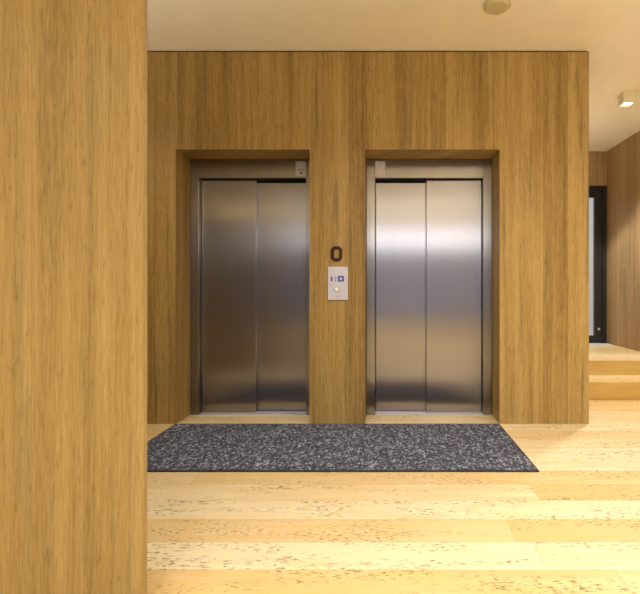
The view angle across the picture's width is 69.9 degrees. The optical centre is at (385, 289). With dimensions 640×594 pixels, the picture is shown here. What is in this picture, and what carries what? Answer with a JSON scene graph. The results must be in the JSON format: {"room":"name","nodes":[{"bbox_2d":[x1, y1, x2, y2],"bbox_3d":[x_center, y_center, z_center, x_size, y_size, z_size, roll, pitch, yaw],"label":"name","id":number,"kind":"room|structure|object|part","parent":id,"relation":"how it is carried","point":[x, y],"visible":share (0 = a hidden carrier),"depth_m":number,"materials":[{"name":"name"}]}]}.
{"room":"lobby","nodes":[
{"label":"lobby","id":0,"kind":"room"},
{"bbox_2d":[0,0,146,593],"bbox_3d":[-2.924,-0.435,1.750,4.152,3.168,0.300,0,0,0],"label":"wall partition","id":1,"kind":"structure","parent":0,"point":[73,73],"depth_m":1.60,"materials":[{"name":"brown wood"}]},
{"bbox_2d":[147,52,588,423],"bbox_3d":[-1.746,-0.428,4.016,6.909,3.154,0.433,0,0,0],"label":"wall","id":2,"kind":"structure","parent":0,"point":[527,113],"depth_m":3.80,"materials":[{"name":"brown wood"}]},
{"bbox_2d":[190,159,309,414],"bbox_3d":[-1.208,-0.026,4.146,1.123,2.311,0.165,0,0,0],"label":"elevator","id":3,"kind":"object","parent":2,"relation":"attached to","point":[250,218],"visible":0.88,"depth_m":4.13,"materials":[{"name":"metal"}]},
{"bbox_3d":[-1.438,0.057,4.145,0.501,2.121,0.028,0,0,0],"label":"door panel","id":4,"kind":"part","parent":3,"relation":"part of","materials":[{"name":"metal"}]},
{"bbox_3d":[-1.208,1.125,4.149,0.971,0.009,0.128,0,0,0],"label":"sill","id":5,"kind":"part","parent":3,"relation":"part of","materials":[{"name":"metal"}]},
{"bbox_3d":[-0.967,0.064,4.179,0.482,2.107,0.028,0,0,0],"label":"door panel","id":6,"kind":"part","parent":3,"relation":"part of","materials":[{"name":"metal"}]},
{"bbox_3d":[-0.770,-1.093,4.071,0.090,0.138,0.008,0,0,0],"label":"indicator plate","id":7,"kind":"part","parent":3,"relation":"part of","materials":[{"name":"silver metal"}]},
{"bbox_2d":[331,246,341,260],"bbox_3d":[-0.416,-0.304,3.795,0.097,0.127,0.010,0,0,0],"label":"number","id":8,"kind":"object","parent":2,"relation":"attached to","point":[333,248],"depth_m":3.79,"materials":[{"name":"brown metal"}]},
{"bbox_2d":[328,267,347,299],"bbox_3d":[-0.405,-0.055,3.788,0.169,0.280,0.023,0,0,0],"label":"panel","id":9,"kind":"object","parent":2,"relation":"attached to","point":[337,276],"visible":1,"depth_m":3.79,"materials":[{"name":"plastic"}]},
{"bbox_2d":[147,51,586,51],"bbox_3d":[-1.752,-2.011,3.956,6.897,0.016,0.288,0,0,0],"label":"trim","id":10,"kind":"structure","parent":2,"relation":"attached to","point":[147,51],"depth_m":3.81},
{"bbox_2d":[367,159,491,414],"bbox_3d":[0.390,-0.026,4.146,1.131,2.311,0.165,0,0,0],"label":"elevator","id":11,"kind":"object","parent":2,"relation":"attached to","point":[429,221],"visible":1,"depth_m":4.13,"materials":[{"name":"metal"}]},
{"bbox_3d":[-0.053,-1.093,4.071,0.090,0.138,0.008,0,0,0],"label":"indicator plate","id":12,"kind":"part","parent":11,"relation":"part of","materials":[{"name":"silver metal"}]},
{"bbox_3d":[0.147,0.064,4.179,0.486,2.107,0.028,0,0,0],"label":"door panel","id":13,"kind":"part","parent":11,"relation":"part of","materials":[{"name":"metal"}]},
{"bbox_3d":[0.390,1.125,4.149,0.979,0.009,0.128,0,0,0],"label":"sill","id":14,"kind":"part","parent":11,"relation":"part of","materials":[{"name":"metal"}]},
{"bbox_3d":[0.622,0.057,4.145,0.505,2.121,0.028,0,0,0],"label":"door panel","id":15,"kind":"part","parent":11,"relation":"part of","materials":[{"name":"metal"}]},
{"bbox_2d":[147,400,639,593],"bbox_3d":[-0.894,1.179,0.720,8.612,0.100,7.840,0,0,0],"label":"floor","id":16,"kind":"structure","parent":0,"point":[571,525],"depth_m":2.21,"materials":[{"name":"brown wood"}]},
{"bbox_2d":[147,424,538,471],"bbox_3d":[-0.407,1.123,3.288,2.715,0.011,0.988,0,0,0],"label":"carpet","id":17,"kind":"object","parent":16,"relation":"on","point":[181,447],"visible":0.99,"depth_m":3.19,"materials":[{"name":"carpet"}]},
{"bbox_2d":[589,360,639,399],"bbox_3d":[2.461,0.954,4.822,1.501,0.350,0.407,0,0,0],"label":"staircase","id":18,"kind":"structure","parent":16,"relation":"on","point":[608,379],"depth_m":4.73,"materials":[{"name":"brown wood"}]},
{"bbox_2d":[147,0,639,150],"bbox_3d":[-0.894,-2.069,1.785,8.612,0.100,9.970,0,0,0],"label":"ceiling","id":19,"kind":"structure","parent":0,"point":[609,30],"depth_m":3.51,"materials":[{"name":"paint"}]},
{"bbox_2d":[483,0,510,14],"bbox_3d":[0.785,-2.003,3.185,0.193,0.031,0.193,0,0,0],"label":"smoke detector","id":20,"kind":"object","parent":19,"relation":"attached to","point":[492,7],"visible":1,"depth_m":3.17,"materials":[{"name":"beige plastic"}]},
{"bbox_2d":[618,91,634,106],"bbox_3d":[2.470,-1.961,4.630,0.116,0.114,0.116,0,0,0],"label":"ceiling spotlight","id":21,"kind":"object","parent":19,"relation":"attached to","point":[626,98],"visible":1,"depth_m":4.58,"materials":[{"name":"metal"}]},
{"bbox_2d":[589,151,606,185],"bbox_3d":[2.461,-0.435,6.670,1.503,3.168,0.200,0,0,0],"label":"wall","id":22,"kind":"structure","parent":0,"point":[597,159],"depth_m":6.57,"materials":[{"name":"brown wood"}]},
{"bbox_2d":[589,186,606,342],"bbox_3d":[2.629,-0.368,6.569,1.158,2.295,0.141,0,0,0],"label":"door","id":23,"kind":"structure","parent":22,"relation":"in","point":[598,193],"depth_m":6.57,"materials":[{"name":"black wood"}]},
{"bbox_2d":[589,343,611,344],"bbox_3d":[2.629,0.776,6.455,1.158,0.006,0.170,0,0,0],"label":"trim","id":24,"kind":"structure","parent":22,"relation":"attached to","point":[589,343],"depth_m":6.40,"materials":[{"name":"beige wood"}]},
{"bbox_2d":[589,321,639,359],"bbox_3d":[4.000,0.879,9.297,10.000,0.200,8.545,0,0,0],"label":"floor","id":25,"kind":"structure","parent":0,"point":[596,352],"depth_m":5.62,"materials":[{"name":"brown wood"}]},
{"bbox_2d":[607,131,639,350],"bbox_3d":[3.312,-0.435,1.785,0.200,3.168,9.970,0,0,0],"label":"wall","id":26,"kind":"structure","parent":0,"point":[623,160],"depth_m":6.10,"materials":[{"name":"brown wood"}]},
{"label":"outside","id":27,"kind":"structure","parent":0,"visible":0},
{"bbox_2d":[589,198,592,320],"bbox_3d":[4.000,-1.536,11.670,10.000,4.670,0.200,0,0,0],"label":"wall","id":28,"kind":"structure","parent":27,"point":[590,199],"depth_m":11.57,"materials":[{"name":"white paint"}]}
]}

